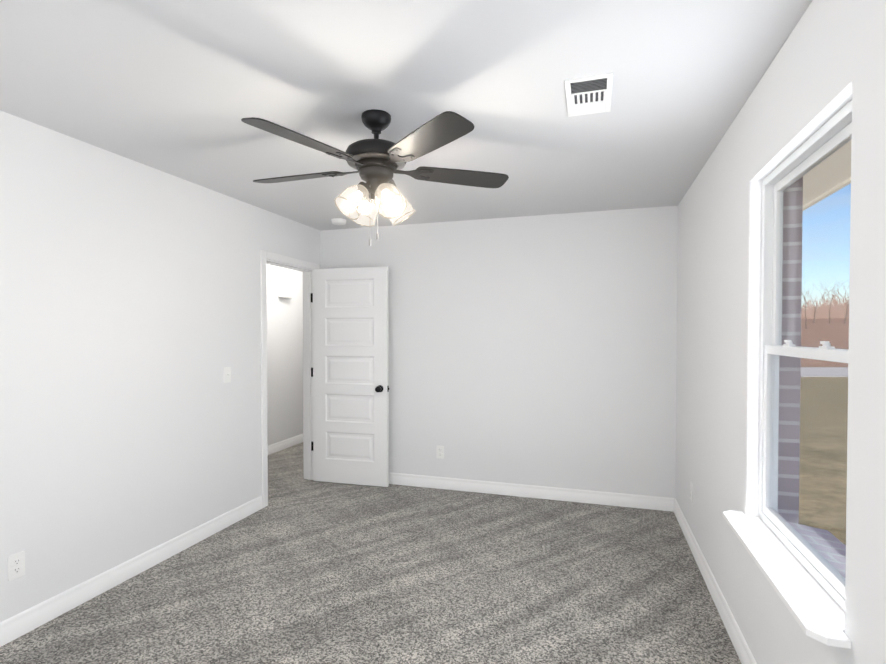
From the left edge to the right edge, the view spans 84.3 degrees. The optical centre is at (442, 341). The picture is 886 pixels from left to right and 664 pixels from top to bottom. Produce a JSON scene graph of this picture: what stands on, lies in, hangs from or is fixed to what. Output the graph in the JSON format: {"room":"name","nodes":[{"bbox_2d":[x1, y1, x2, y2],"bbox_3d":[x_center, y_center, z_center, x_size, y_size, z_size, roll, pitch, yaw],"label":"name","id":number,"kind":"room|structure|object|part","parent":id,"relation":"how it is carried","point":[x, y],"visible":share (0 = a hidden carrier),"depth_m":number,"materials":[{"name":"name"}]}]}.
{"room":"empty bedroom","nodes":[
{"label":"empty bedroom","id":0,"kind":"room"},
{"bbox_2d":[0,110,319,621],"bbox_3d":[-1.975,0.163,2.578,0.120,2.440,5.040,0,1,17],"label":"wall","id":1,"kind":"structure","parent":0,"point":[130,330],"depth_m":2.77,"materials":[{"name":"white paint"}]},
{"bbox_2d":[7,551,24,580],"bbox_3d":[-1.999,1.053,2.296,0.008,0.115,0.070,0,1,17],"label":"electrical outlet","id":2,"kind":"object","parent":1,"relation":"attached to","point":[16,565],"visible":1,"depth_m":2.29,"materials":[{"name":"white plastic"}]},
{"bbox_2d":[0,496,262,646],"bbox_3d":[-2.047,1.338,2.137,0.014,0.105,3.878,0,1,17],"label":"baseboard","id":3,"kind":"structure","parent":1,"relation":"attached to","point":[28,620],"depth_m":2.75,"materials":[{"name":"white paint"}]},
{"bbox_2d":[224,367,230,382],"bbox_3d":[-1.583,0.246,3.610,0.021,0.115,0.070,0,1,17],"label":"light switch","id":4,"kind":"object","parent":1,"relation":"attached to","point":[227,374],"visible":1,"depth_m":3.61,"materials":[{"name":"white plastic"}]},
{"bbox_2d":[260,250,318,507],"bbox_3d":[-1.409,0.302,4.415,0.152,2.101,0.872,0,1,17],"label":"door frame","id":5,"kind":"structure","parent":1,"relation":"attached to","point":[308,358],"depth_m":4.64,"materials":[{"name":"white paint"}]},
{"bbox_2d":[311,267,388,486],"bbox_3d":[-0.896,0.326,4.629,0.806,2.030,0.051,0,1,15],"label":"door","id":6,"kind":"structure","parent":1,"relation":"in","point":[350,375],"depth_m":4.60,"materials":[{"name":"white paint"}]},
{"bbox_3d":[-1.259,0.297,4.746,0.044,1.528,0.002,0,1,17],"label":"door jamb hinge leaf","id":7,"kind":"part","parent":6,"relation":"part of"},
{"bbox_2d":[375,385,388,391],"bbox_3d":[-0.553,0.436,4.533,0.114,0.066,0.165,0,1,15],"label":"door knob","id":8,"kind":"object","parent":6,"relation":"attached to","point":[379,388],"depth_m":4.47,"materials":[{"name":"black metal"}]},
{"bbox_2d":[267,264,302,445],"bbox_3d":[-2.202,0.116,5.473,0.120,2.440,5.840,0,1,17],"label":"wall","id":9,"kind":"structure","parent":0,"point":[284,368],"depth_m":6.03,"materials":[{"name":"white paint"}]},
{"bbox_2d":[279,286,291,297],"bbox_3d":[-1.935,-0.604,6.027,0.058,0.135,0.210,0,1,17],"label":"door chime","id":10,"kind":"object","parent":9,"relation":"attached to","point":[285,292],"visible":1,"depth_m":5.97,"materials":[{"name":"white plastic"}]},
{"bbox_2d":[268,434,302,454],"bbox_3d":[-2.138,1.283,5.472,0.014,0.105,5.600,0,1,17],"label":"baseboard","id":11,"kind":"structure","parent":9,"relation":"attached to","point":[283,444],"depth_m":6.06,"materials":[{"name":"white paint"}]},
{"bbox_2d":[0,442,740,663],"bbox_3d":[-0.443,1.414,3.748,4.510,0.100,8.140,0,1,17],"label":"floor","id":12,"kind":"structure","parent":0,"point":[299,569],"depth_m":2.71,"materials":[{"name":"carpet"}]},
{"bbox_2d":[0,0,811,230],"bbox_3d":[-0.443,-1.136,3.706,4.510,0.120,8.140,0,1,17],"label":"ceiling","id":13,"kind":"structure","parent":0,"point":[180,88],"depth_m":2.01,"materials":[{"name":"white paint"}]},
{"bbox_2d":[331,218,345,224],"bbox_3d":[-0.931,-1.066,4.381,0.134,0.042,0.134,0,1,17],"label":"smoke detector","id":14,"kind":"object","parent":13,"relation":"attached to","point":[337,221],"visible":1,"depth_m":4.34,"materials":[{"name":"white plastic"}]},
{"bbox_2d":[241,109,508,245],"bbox_3d":[-0.357,-0.747,2.308,1.227,0.612,1.278,0,1,17],"label":"ceiling fan","id":15,"kind":"object","parent":13,"relation":"hanging from","point":[376,162],"visible":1,"depth_m":2.20,"materials":[{"name":"black metal"}]},
{"bbox_3d":[-0.564,-0.803,1.949,0.255,0.035,0.472,0,1,17],"label":"blade","id":16,"kind":"part","parent":15,"relation":"part of","materials":[{"name":"brown wood"}]},
{"bbox_3d":[-0.713,-0.810,2.424,0.478,0.035,0.140,0,1,17],"label":"blade","id":17,"kind":"part","parent":15,"relation":"part of","materials":[{"name":"brown wood"}]},
{"bbox_3d":[-0.063,-0.803,1.945,0.428,0.035,0.361,0,1,17],"label":"blade","id":18,"kind":"part","parent":15,"relation":"part of","materials":[{"name":"brown wood"}]},
{"bbox_3d":[0.093,-0.810,2.421,0.434,0.035,0.350,0,1,17],"label":"blade","id":19,"kind":"part","parent":15,"relation":"part of","materials":[{"name":"brown wood"}]},
{"bbox_2d":[570,78,606,103],"bbox_3d":[0.623,-1.048,2.092,0.145,0.001,0.295,0,1,17],"label":"vent duct","id":20,"kind":"object","parent":13,"relation":"attached to","point":[591,97],"visible":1,"depth_m":2.04,"materials":[{"name":"grey metal"}]},
{"bbox_2d":[564,73,612,116],"bbox_3d":[0.623,-1.046,2.092,0.185,0.007,0.335,0,1,17],"label":"ceiling vent","id":21,"kind":"object","parent":13,"relation":"in","point":[588,107],"visible":1,"depth_m":2.08,"materials":[{"name":"white plastic"}]},
{"bbox_2d":[320,206,677,497],"bbox_3d":[0.393,0.133,4.422,3.320,2.440,0.120,0,1,17],"label":"wall","id":22,"kind":"structure","parent":0,"point":[538,350],"depth_m":4.24,"materials":[{"name":"white paint"}]},
{"bbox_2d":[436,446,443,458],"bbox_3d":[-0.027,1.017,4.499,0.070,0.115,0.008,0,1,17],"label":"electrical outlet","id":23,"kind":"object","parent":22,"relation":"attached to","point":[439,451],"visible":1,"depth_m":4.50,"materials":[{"name":"white plastic"}]},
{"bbox_2d":[389,472,674,511],"bbox_3d":[0.323,1.301,4.392,3.215,0.105,0.014,0,1,17],"label":"baseboard","id":24,"kind":"structure","parent":22,"relation":"attached to","point":[599,497],"depth_m":4.23,"materials":[{"name":"white paint"}]},
{"bbox_2d":[675,0,885,663],"bbox_3d":[1.205,0.179,1.598,0.105,2.440,5.040,0,1,17],"label":"wall","id":25,"kind":"structure","parent":0,"point":[828,63],"depth_m":1.85,"materials":[{"name":"white paint"}]},
{"bbox_2d":[674,499,756,663],"bbox_3d":[1.148,1.346,1.635,0.014,0.105,4.800,0,1,17],"label":"baseboard","id":26,"kind":"structure","parent":25,"relation":"attached to","point":[741,647],"depth_m":2.54,"materials":[{"name":"white paint"}]},
{"bbox_2d":[722,510,851,648],"bbox_3d":[1.159,0.764,1.703,0.137,0.022,0.955,0,1,17],"label":"window sill","id":27,"kind":"structure","parent":25,"relation":"attached to","point":[815,609],"depth_m":1.53,"materials":[{"name":"white paint"}]},
{"bbox_2d":[759,100,851,611],"bbox_3d":[1.249,0.041,1.663,0.060,1.425,0.845,0,1,17],"label":"window","id":28,"kind":"structure","parent":25,"relation":"in","point":[836,123],"depth_m":1.85,"materials":[{"name":"white plastic"}]},
{"bbox_3d":[1.236,0.370,1.673,0.024,0.700,0.777,0,1,17],"label":"window sash","id":29,"kind":"part","parent":28,"relation":"part of","materials":[{"name":"white plastic"}]},
{"bbox_3d":[1.236,0.370,1.673,0.004,0.636,0.713,0,1,17],"label":"sash glass","id":30,"kind":"part","parent":28,"relation":"part of","materials":[{"name":"clear glass"}]},
{"bbox_3d":[1.263,-0.291,1.653,0.024,0.696,0.777,0,1,17],"label":"window sash","id":31,"kind":"part","parent":28,"relation":"part of","materials":[{"name":"white plastic"}]},
{"bbox_3d":[1.263,-0.291,1.653,0.004,0.632,0.713,0,1,17],"label":"sash glass","id":32,"kind":"part","parent":28,"relation":"part of","materials":[{"name":"clear glass"}]},
{"bbox_2d":[778,177,802,523],"bbox_3d":[1.298,0.280,1.571,0.090,3.040,7.040,0,1,17],"label":"brick wall","id":33,"kind":"structure","parent":0,"point":[783,467],"depth_m":2.05,"materials":[{"name":"brick"}]},
{"bbox_2d":[788,522,845,577],"bbox_3d":[1.365,0.805,1.640,0.202,0.092,0.865,0,1,17],"label":"sill","id":34,"kind":"structure","parent":33,"relation":"attached to","point":[802,529],"depth_m":1.86,"materials":[{"name":"grey concrete"}]},
{"bbox_2d":[803,140,850,210],"bbox_3d":[1.628,-1.126,1.446,0.780,0.345,8.800,0,1,17],"label":"soffit","id":35,"kind":"structure","parent":33,"relation":"attached to","point":[837,171],"depth_m":2.98,"materials":[{"name":"paint"}]},
{"label":"outside","id":36,"kind":"structure","parent":0,"visible":0},
{"bbox_2d":[799,318,848,544],"bbox_3d":[63.672,-3.984,79.498,200.000,9.000,250.000,0,1,17],"label":"ground","id":37,"kind":"structure","parent":36,"point":[824,483],"depth_m":8.59,"materials":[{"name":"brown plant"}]},
{"bbox_2d":[802,286,810,328],"bbox_3d":[52.972,-5.112,74.369,2.949,6.648,3.876,-1,1,-44],"label":"tree","id":38,"kind":"object","parent":37,"relation":"on","point":[805,311],"depth_m":73.32,"materials":[{"name":"brown plant"}]},
{"bbox_2d":[806,280,831,322],"bbox_3d":[72.811,-8.175,94.596,6.968,9.606,4.745,0,1,17],"label":"tree","id":39,"kind":"object","parent":37,"relation":"on","point":[818,304],"depth_m":93.50,"materials":[{"name":"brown plant"}]},
{"bbox_2d":[801,367,847,376],"bbox_3d":[0.350,1.438,23.577,160.000,0.060,5.500,0,1,1],"label":"road","id":40,"kind":"structure","parent":37,"relation":"on","point":[825,373],"depth_m":22.50,"materials":[{"name":"concrete"}]},
{"bbox_2d":[827,281,839,323],"bbox_3d":[71.682,-7.343,89.880,4.524,8.270,5.254,0,1,17],"label":"tree","id":41,"kind":"object","parent":37,"relation":"on","point":[831,302],"depth_m":90.53,"materials":[{"name":"brown plant"}]},
{"bbox_2d":[827,282,848,322],"bbox_3d":[76.012,-7.934,91.185,6.479,9.288,7.361,0,1,17],"label":"tree","id":42,"kind":"object","parent":37,"relation":"on","point":[847,307],"depth_m":91.03,"materials":[{"name":"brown plant"}]}
]}

